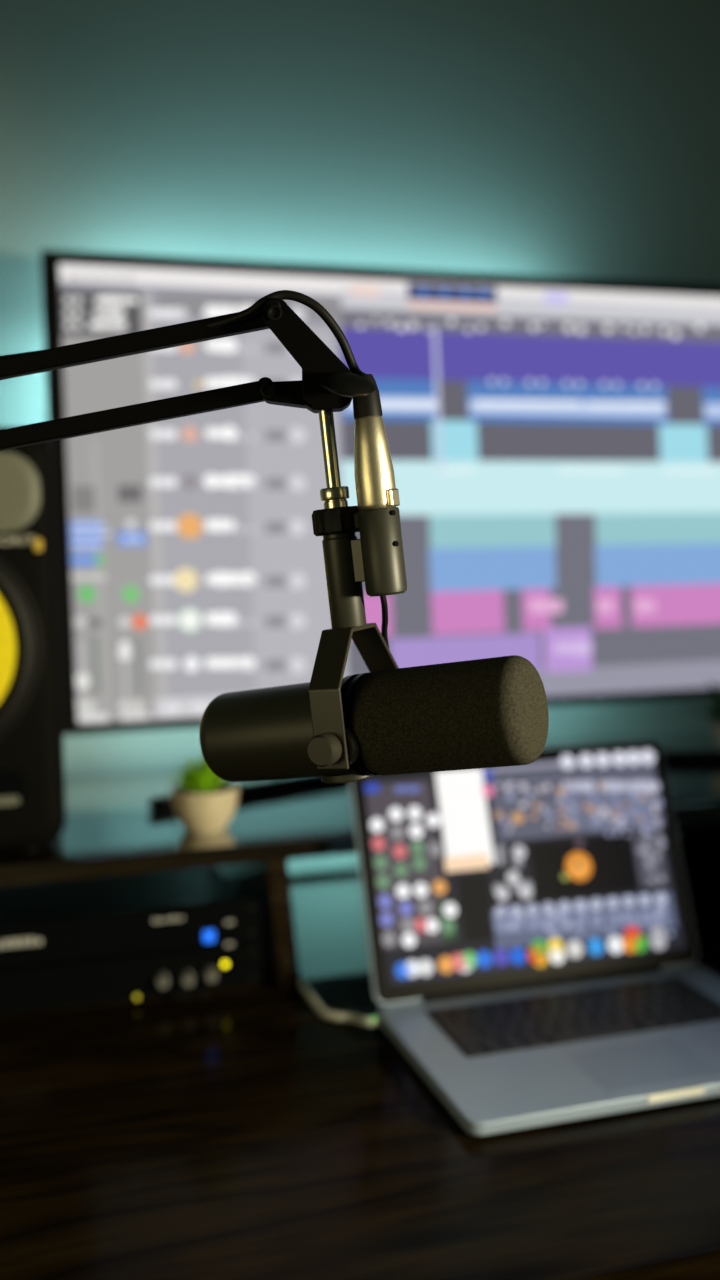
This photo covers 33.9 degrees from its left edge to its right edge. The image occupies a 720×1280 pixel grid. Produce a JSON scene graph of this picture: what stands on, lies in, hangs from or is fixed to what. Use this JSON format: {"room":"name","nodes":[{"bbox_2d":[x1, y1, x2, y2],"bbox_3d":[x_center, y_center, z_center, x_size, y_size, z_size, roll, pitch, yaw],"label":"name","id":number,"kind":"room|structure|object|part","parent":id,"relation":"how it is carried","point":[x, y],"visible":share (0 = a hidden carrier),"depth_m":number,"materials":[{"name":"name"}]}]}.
{"room":"studio","nodes":[
{"label":"studio","id":0,"kind":"room"},
{"bbox_2d":[0,0,719,979],"bbox_3d":[0.182,-0.300,1.802,5.800,2.700,0.100,-2,5,-17],"label":"wall","id":1,"kind":"structure","parent":0,"point":[580,139],"depth_m":1.67,"materials":[{"name":"teal paint"}]},
{"bbox_2d":[289,868,359,883],"bbox_3d":[0.208,0.334,1.801,5.800,0.013,0.004,-2,5,-17],"label":"trim","id":2,"kind":"structure","parent":1,"relation":"attached to","point":[353,872],"depth_m":1.72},
{"bbox_3d":[0.757,1.204,0.074,5.800,0.050,3.940,-2,5,-17],"label":"floor","id":3,"kind":"structure","parent":0,"visible":0},
{"bbox_2d":[0,920,719,1279],"bbox_3d":[0.115,0.729,1.257,2.120,0.736,0.966,-2,5,-17],"label":"desk","id":4,"kind":"object","parent":3,"relation":"on","point":[249,1132],"visible":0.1,"depth_m":0.88,"materials":[{"name":"brown wood"}]},
{"bbox_2d":[0,941,261,1015],"bbox_3d":[-0.370,0.343,1.286,0.482,0.056,0.283,-2,5,-17],"label":"audio interface","id":5,"kind":"object","parent":4,"relation":"on","point":[27,989],"visible":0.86,"depth_m":1.19,"materials":[{"name":"black plastic"}]},
{"bbox_2d":[0,866,260,968],"bbox_3d":[-0.372,0.291,1.287,0.482,0.047,0.272,-2,5,-17],"label":"audio interface","id":6,"kind":"object","parent":5,"relation":"on","point":[42,923],"visible":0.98,"depth_m":1.21,"materials":[{"name":"black plastic"}]},
{"bbox_3d":[-0.335,0.299,1.161,0.482,0.044,0.005,-2,5,-17],"label":"panel","id":7,"kind":"part","parent":6,"relation":"part of","materials":[{"name":"black metal"}]},
{"bbox_3d":[-0.200,0.346,1.196,0.014,0.014,0.012,-2,5,-17],"label":"knob","id":8,"kind":"part","parent":5,"relation":"part of","materials":[{"name":"grey plastic"}]},
{"bbox_3d":[-0.175,0.346,1.203,0.014,0.014,0.012,-2,5,-17],"label":"knob","id":9,"kind":"part","parent":5,"relation":"part of","materials":[{"name":"grey plastic"}]},
{"bbox_3d":[-0.153,0.344,1.210,0.014,0.014,0.012,-2,5,-17],"label":"knob","id":10,"kind":"part","parent":5,"relation":"part of","materials":[{"name":"grey plastic"}]},
{"bbox_2d":[0,298,375,508],"bbox_3d":[-0.221,0.157,0.680,0.439,0.696,0.200,-2,5,-17],"label":"boom arm","id":11,"kind":"object","parent":4,"relation":"attached to","point":[327,386],"visible":1,"depth_m":0.66,"materials":[{"name":"black metal"}]},
{"bbox_2d":[0,290,399,510],"bbox_3d":[-0.184,-0.132,0.681,0.417,0.122,0.029,0,4,9],"label":"microphone cable","id":12,"kind":"object","parent":11,"relation":"attached to","point":[374,475],"visible":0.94,"depth_m":0.64,"materials":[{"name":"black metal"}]},
{"bbox_3d":[-0.194,-0.162,0.672,0.400,0.059,0.021,-1,4,5],"label":"cord","id":13,"kind":"part","parent":12,"relation":"part of","materials":[{"name":"black rubber"}]},
{"bbox_2d":[260,382,275,397],"bbox_3d":[-0.050,-0.137,0.645,0.008,0.008,0.001,-1,4,0],"label":"joint","id":14,"kind":"object","parent":11,"relation":"attached to","point":[267,389],"depth_m":0.64,"materials":[{"name":"black metal"}]},
{"bbox_2d":[267,305,282,319],"bbox_3d":[-0.046,-0.179,0.645,0.008,0.008,0.001,-1,4,0],"label":"joint","id":15,"kind":"object","parent":11,"relation":"attached to","point":[274,312],"depth_m":0.64,"materials":[{"name":"black metal"}]},
{"bbox_3d":[-0.017,-0.110,0.663,0.014,0.065,0.008,-1,4,0],"label":"rod","id":16,"kind":"part","parent":11,"relation":"part of","materials":[{"name":"silver metal"}]},
{"bbox_3d":[-0.007,-0.137,0.633,0.032,0.016,0.028,-2,5,-17],"label":"clamp knob","id":17,"kind":"part","parent":11,"relation":"part of","materials":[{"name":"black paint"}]},
{"bbox_2d":[199,506,548,783],"bbox_3d":[0.003,0.006,0.670,0.208,0.164,0.093,1,5,28],"label":"microphone","id":18,"kind":"object","parent":11,"relation":"hanging from","point":[390,719],"visible":1,"depth_m":0.65,"materials":[{"name":"black metal"}]},
{"bbox_3d":[-0.019,0.059,0.640,0.018,0.018,0.010,-4,5,28],"label":"yoke knob","id":19,"kind":"part","parent":18,"relation":"part of","materials":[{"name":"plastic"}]},
{"bbox_3d":[-0.009,-0.034,0.669,0.020,0.054,0.020,-4,5,28],"label":"mounting post","id":20,"kind":"part","parent":18,"relation":"part of","materials":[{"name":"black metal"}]},
{"bbox_3d":[-0.006,0.077,0.682,0.033,0.006,0.033,-4,5,28],"label":"plate","id":21,"kind":"part","parent":18,"relation":"part of","materials":[{"name":"grey metal"}]},
{"bbox_2d":[357,507,406,596],"bbox_3d":[0.013,-0.049,0.655,0.023,0.048,0.023,-4,5,28],"label":"connector","id":22,"kind":"object","parent":18,"relation":"attached to","point":[380,553],"depth_m":0.65,"materials":[{"name":"black metal"}]},
{"bbox_2d":[299,976,380,1026],"bbox_3d":[0.034,0.728,1.348,0.176,0.770,0.372,1,5,28],"label":"charging cable","id":23,"kind":"object","parent":4,"relation":"on","point":[370,1021],"visible":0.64,"depth_m":1.15,"materials":[{"name":"white plastic"}]},
{"bbox_2d":[0,731,719,991],"bbox_3d":[0.014,0.264,1.477,2.051,0.160,0.453,-2,5,-17],"label":"shelf","id":24,"kind":"object","parent":4,"relation":"on","point":[110,829],"visible":0.56,"depth_m":1.26,"materials":[{"name":"brown wood"}]},
{"bbox_2d":[0,427,65,850],"bbox_3d":[-0.465,-0.002,1.251,0.275,0.421,0.306,-2,5,-17],"label":"speaker","id":25,"kind":"object","parent":24,"relation":"on","point":[32,779],"visible":0.94,"depth_m":1.15},
{"bbox_2d":[165,756,237,832],"bbox_3d":[-0.168,0.163,1.263,0.075,0.080,0.071,0,4,8],"label":"potted succulent","id":26,"kind":"object","parent":24,"relation":"on","point":[204,802],"visible":0.88,"depth_m":1.24,"materials":[{"name":"beige ceramic"}]},
{"bbox_2d":[171,781,237,832],"bbox_3d":[-0.166,0.180,1.264,0.071,0.045,0.071,-2,5,-17],"label":"pot","id":27,"kind":"object","parent":26,"relation":"attached to","point":[201,806],"depth_m":1.24,"materials":[{"name":"beige ceramic"}]},
{"bbox_3d":[-0.136,0.281,1.413,0.034,0.140,0.403,-2,5,-17],"label":"panel","id":28,"kind":"part","parent":24,"relation":"part of","materials":[{"name":"brown wood"}]},
{"bbox_2d":[41,250,719,810],"bbox_3d":[0.126,-0.160,1.560,1.030,0.667,0.246,-2,5,-17],"label":"monitor","id":29,"kind":"object","parent":24,"relation":"on","point":[554,442],"visible":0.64,"depth_m":1.57,"materials":[{"name":"multicoloured glass"}]},
{"bbox_3d":[-0.062,0.176,1.486,0.447,0.015,0.028,-4,5,-35],"label":"stand leg","id":30,"kind":"part","parent":29,"relation":"part of","materials":[{"name":"black plastic"}]},
{"bbox_3d":[0.347,0.159,1.607,0.447,0.015,0.028,-1,4,2],"label":"stand leg","id":31,"kind":"part","parent":29,"relation":"part of","materials":[{"name":"black plastic"}]},
{"bbox_2d":[677,680,719,748],"bbox_3d":[0.514,0.102,1.608,0.136,0.125,0.125,3,6,42],"label":"potted plant","id":32,"kind":"object","parent":24,"relation":"on","point":[716,723],"visible":1,"depth_m":1.62,"materials":[{"name":"green plant"}]},
{"bbox_3d":[0.527,0.139,1.634,0.075,0.047,0.075,-2,5,-17],"label":"pot","id":33,"kind":"part","parent":32,"relation":"part of","materials":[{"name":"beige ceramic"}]},
{"bbox_2d":[349,740,719,1135],"bbox_3d":[0.208,0.248,1.109,0.359,0.242,0.332,-2,5,-17],"label":"laptop","id":34,"kind":"object","parent":4,"relation":"on","point":[534,913],"visible":0.99,"depth_m":1.19,"materials":[{"name":"metal"}]},
{"bbox_3d":[0.173,0.233,1.225,0.359,0.241,0.006,-2,-15,-17],"label":"lid","id":35,"kind":"part","parent":34,"relation":"part of","materials":[{"name":"metal"}]}
]}

